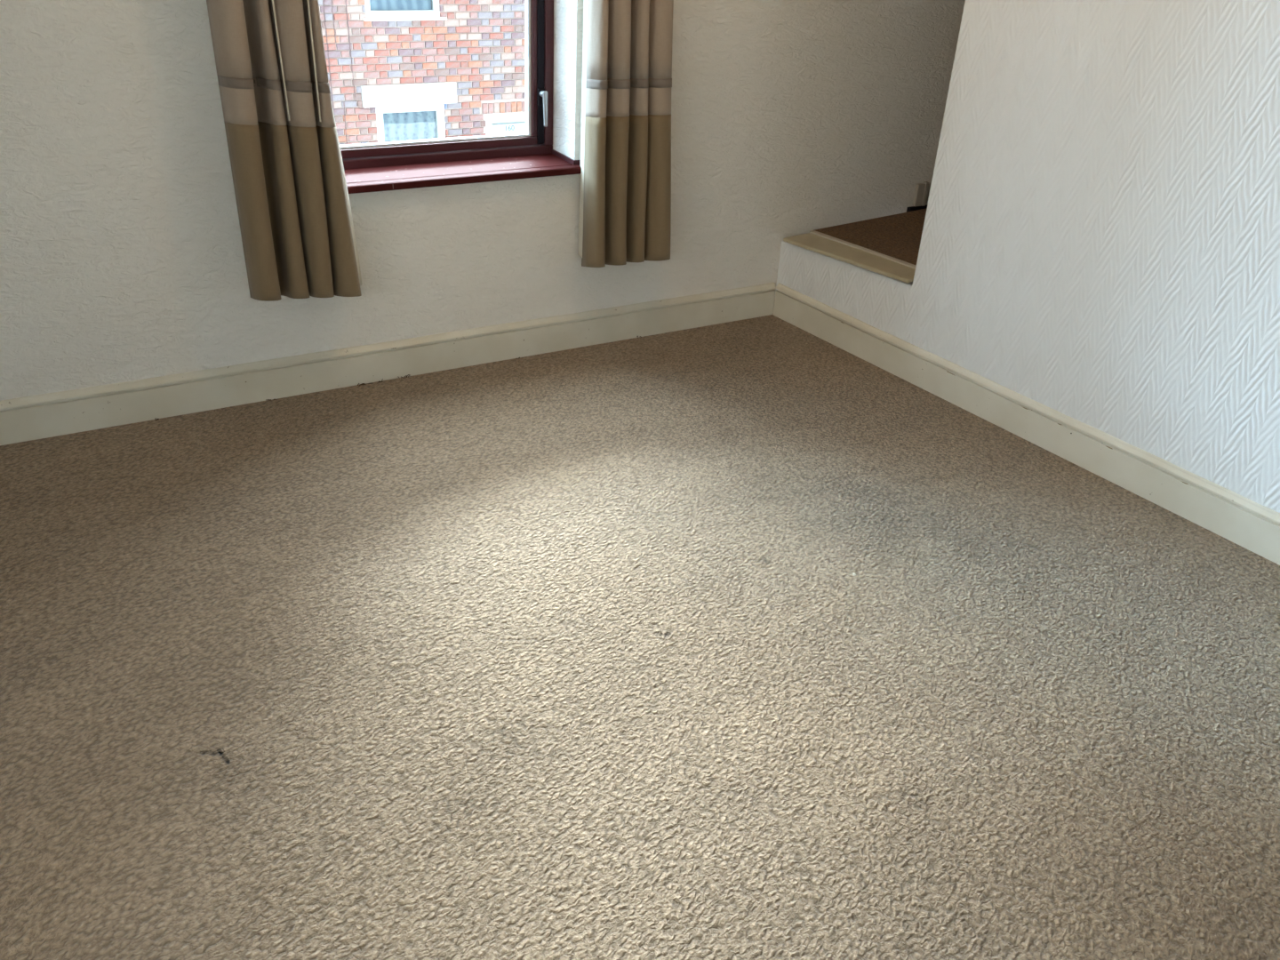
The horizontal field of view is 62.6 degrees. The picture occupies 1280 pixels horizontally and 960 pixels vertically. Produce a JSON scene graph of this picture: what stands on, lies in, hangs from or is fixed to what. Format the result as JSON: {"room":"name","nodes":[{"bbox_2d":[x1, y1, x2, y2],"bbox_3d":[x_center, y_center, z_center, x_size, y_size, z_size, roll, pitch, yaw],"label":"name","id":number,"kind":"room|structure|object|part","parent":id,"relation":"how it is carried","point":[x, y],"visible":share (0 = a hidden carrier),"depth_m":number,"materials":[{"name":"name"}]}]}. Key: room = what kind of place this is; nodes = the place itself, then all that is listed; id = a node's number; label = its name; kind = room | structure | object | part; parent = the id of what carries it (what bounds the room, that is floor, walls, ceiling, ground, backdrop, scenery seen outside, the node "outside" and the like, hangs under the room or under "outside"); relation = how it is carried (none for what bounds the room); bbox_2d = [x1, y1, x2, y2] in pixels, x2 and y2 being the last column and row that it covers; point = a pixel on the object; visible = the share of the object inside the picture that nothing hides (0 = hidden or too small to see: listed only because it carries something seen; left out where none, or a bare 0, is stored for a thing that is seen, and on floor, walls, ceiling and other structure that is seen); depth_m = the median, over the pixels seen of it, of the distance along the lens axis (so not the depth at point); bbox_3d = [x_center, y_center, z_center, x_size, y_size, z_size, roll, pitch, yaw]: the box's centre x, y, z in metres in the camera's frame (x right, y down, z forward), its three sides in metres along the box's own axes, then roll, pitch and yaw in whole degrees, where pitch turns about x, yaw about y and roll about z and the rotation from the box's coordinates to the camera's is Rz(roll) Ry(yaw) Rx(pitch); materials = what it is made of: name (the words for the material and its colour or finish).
{"room":"empty bedroom","nodes":[
{"label":"empty bedroom","id":0,"kind":"room"},
{"bbox_2d":[0,0,965,400],"bbox_3d":[-0.588,-1.524,3.134,6.250,2.700,0.245,-13,34,-27],"label":"wall","id":1,"kind":"structure","parent":0,"point":[122,256],"depth_m":3.35,"materials":[{"name":"paint"}]},
{"bbox_2d":[0,282,775,445],"bbox_3d":[-1.341,-0.273,3.225,4.300,0.130,0.020,-13,34,-27],"label":"baseboard","id":2,"kind":"structure","parent":1,"relation":"attached to","point":[36,417],"depth_m":3.43,"materials":[{"name":"beige paint"}]},
{"bbox_2d":[339,0,581,193],"bbox_3d":[-0.624,-1.702,2.968,1.013,1.670,0.271,-13,34,-27],"label":"window","id":3,"kind":"structure","parent":1,"relation":"in","point":[394,165],"depth_m":3.42,"materials":[{"name":"brown wood"}]},
{"bbox_3d":[-0.671,-1.752,3.037,0.846,1.576,0.047,-13,34,-27],"label":"sash","id":4,"kind":"part","parent":3,"relation":"part of","materials":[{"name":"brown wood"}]},
{"bbox_3d":[-0.653,-0.980,3.364,1.007,0.024,0.231,-13,34,-27],"label":"sill","id":5,"kind":"part","parent":3,"relation":"part of","materials":[{"name":"brown wood"}]},
{"bbox_3d":[-0.329,-1.276,3.509,0.024,0.053,0.012,-13,34,-27],"label":"handle","id":6,"kind":"part","parent":3,"relation":"part of","materials":[{"name":"silver metal"}]},
{"bbox_3d":[-0.314,-1.232,3.499,0.017,0.114,0.020,-13,34,-27],"label":"handle lever","id":7,"kind":"part","parent":3,"relation":"part of","materials":[{"name":"silver metal"}]},
{"bbox_2d":[783,208,927,283],"bbox_3d":[1.496,-0.950,4.084,1.600,0.184,1.012,-17,35,-31],"label":"ledge","id":8,"kind":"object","parent":1,"relation":"attached to","point":[889,245],"depth_m":3.96,"materials":[{"name":"beige paint"}]},
{"bbox_2d":[906,204,927,212],"bbox_3d":[1.197,-1.127,4.375,0.220,0.030,0.020,-13,34,-27],"label":"trim","id":9,"kind":"structure","parent":1,"relation":"attached to","point":[911,208],"depth_m":4.33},
{"bbox_2d":[912,181,928,206],"bbox_3d":[1.152,-1.173,4.319,0.054,0.096,0.019,-13,34,-27],"label":"trim","id":10,"kind":"structure","parent":1,"relation":"attached to","point":[921,191],"depth_m":4.31,"materials":[{"name":"beige wood"}]},
{"bbox_3d":[-0.458,-2.440,2.418,1.820,0.028,0.116,-13,34,-27],"label":"pole","id":11,"kind":"object","parent":1,"relation":"attached to","visible":0},
{"bbox_2d":[206,0,362,301],"bbox_3d":[-0.944,-1.411,2.666,0.340,2.034,0.153,-13,34,-27],"label":"window curtain","id":12,"kind":"object","parent":11,"relation":"hanging from","point":[298,235],"visible":1,"depth_m":2.90,"materials":[{"name":"beige fabric"}]},
{"bbox_3d":[-0.951,-1.674,2.497,0.287,1.410,0.139,-13,34,-27],"label":"panel","id":13,"kind":"part","parent":12,"relation":"part of","materials":[{"name":"beige fabric"}]},
{"bbox_3d":[-0.983,-1.029,2.872,0.290,0.152,0.137,-13,34,-27],"label":"panel","id":14,"kind":"part","parent":12,"relation":"part of","materials":[{"name":"beige fabric"}]},
{"bbox_3d":[-0.983,-0.762,3.031,0.319,0.543,0.144,-13,34,-27],"label":"panel","id":15,"kind":"part","parent":12,"relation":"part of","materials":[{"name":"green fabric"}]},
{"bbox_2d":[577,0,673,267],"bbox_3d":[0.000,-1.630,3.155,0.312,2.052,0.151,-13,34,-27],"label":"window curtain","id":16,"kind":"object","parent":11,"relation":"hanging from","point":[625,210],"visible":1,"depth_m":3.39,"materials":[{"name":"beige fabric"}]},
{"bbox_3d":[-0.036,-0.965,3.535,0.312,0.519,0.139,-13,34,-27],"label":"panel","id":17,"kind":"part","parent":16,"relation":"part of","materials":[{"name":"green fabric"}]},
{"bbox_3d":[-0.032,-1.228,3.380,0.287,0.128,0.133,-13,34,-27],"label":"panel","id":18,"kind":"part","parent":16,"relation":"part of","materials":[{"name":"beige fabric"}]},
{"bbox_3d":[0.005,-1.890,2.993,0.281,1.438,0.142,-13,34,-27],"label":"panel","id":19,"kind":"part","parent":16,"relation":"part of","materials":[{"name":"beige fabric"}]},
{"bbox_2d":[776,0,1279,512],"bbox_3d":[1.762,-0.902,2.261,0.111,2.680,3.980,-17,35,-31],"label":"wall","id":20,"kind":"structure","parent":0,"point":[1100,244],"depth_m":2.95,"materials":[{"name":"paint"}]},
{"bbox_2d":[772,283,1279,565],"bbox_3d":[1.604,0.095,2.872,0.020,0.130,3.749,-17,35,-31],"label":"baseboard","id":21,"kind":"structure","parent":20,"relation":"attached to","point":[1253,526],"depth_m":3.26,"materials":[{"name":"beige paint"}]},
{"bbox_3d":[-0.234,0.646,1.998,4.750,0.108,3.766,-13,34,-27],"label":"floor","id":22,"kind":"structure","parent":0,"visible":0},
{"bbox_2d":[0,314,1279,959],"bbox_3d":[-0.269,0.598,1.944,4.660,0.025,3.764,-13,34,-27],"label":"carpet","id":23,"kind":"object","parent":22,"relation":"on","point":[578,653],"visible":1,"depth_m":2.25,"materials":[{"name":"beige carpet"}]},
{"label":"outside","id":24,"kind":"structure","parent":0,"visible":0},
{"bbox_3d":[-2.049,-0.095,9.504,60.000,0.100,9.220,-13,34,-27],"label":"pavement","id":25,"kind":"object","parent":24,"visible":0},
{"bbox_2d":[318,0,525,144],"bbox_3d":[-3.413,-7.249,14.429,17.200,7.250,6.750,-13,34,-27],"label":"house","id":26,"kind":"structure","parent":25,"relation":"on","point":[398,70],"depth_m":12.40,"materials":[{"name":"brick"}]},
{"bbox_2d":[369,0,431,9],"bbox_3d":[-2.724,-5.849,11.813,0.746,1.061,0.012,-13,34,-27],"label":"window","id":27,"kind":"structure","parent":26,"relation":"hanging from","point":[375,4],"depth_m":12.05,"materials":[{"name":"blue glass"}]},
{"bbox_3d":[-2.704,-5.287,12.062,0.965,0.028,0.190,-13,34,-27],"label":"stone sill","id":28,"kind":"part","parent":26,"relation":"part of","materials":[{"name":"white stone"}]},
{"bbox_2d":[383,111,436,142],"bbox_3d":[-2.812,-3.967,12.908,0.674,1.080,0.012,-13,34,-27],"label":"window","id":29,"kind":"structure","parent":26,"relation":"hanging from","point":[403,126],"depth_m":12.73,"materials":[{"name":"glass"}]},
{"bbox_3d":[-1.692,-3.720,13.721,0.676,2.011,0.100,-13,34,-27],"label":"door","id":30,"kind":"part","parent":26,"relation":"part of","materials":[{"name":"white plastic"}]}
]}

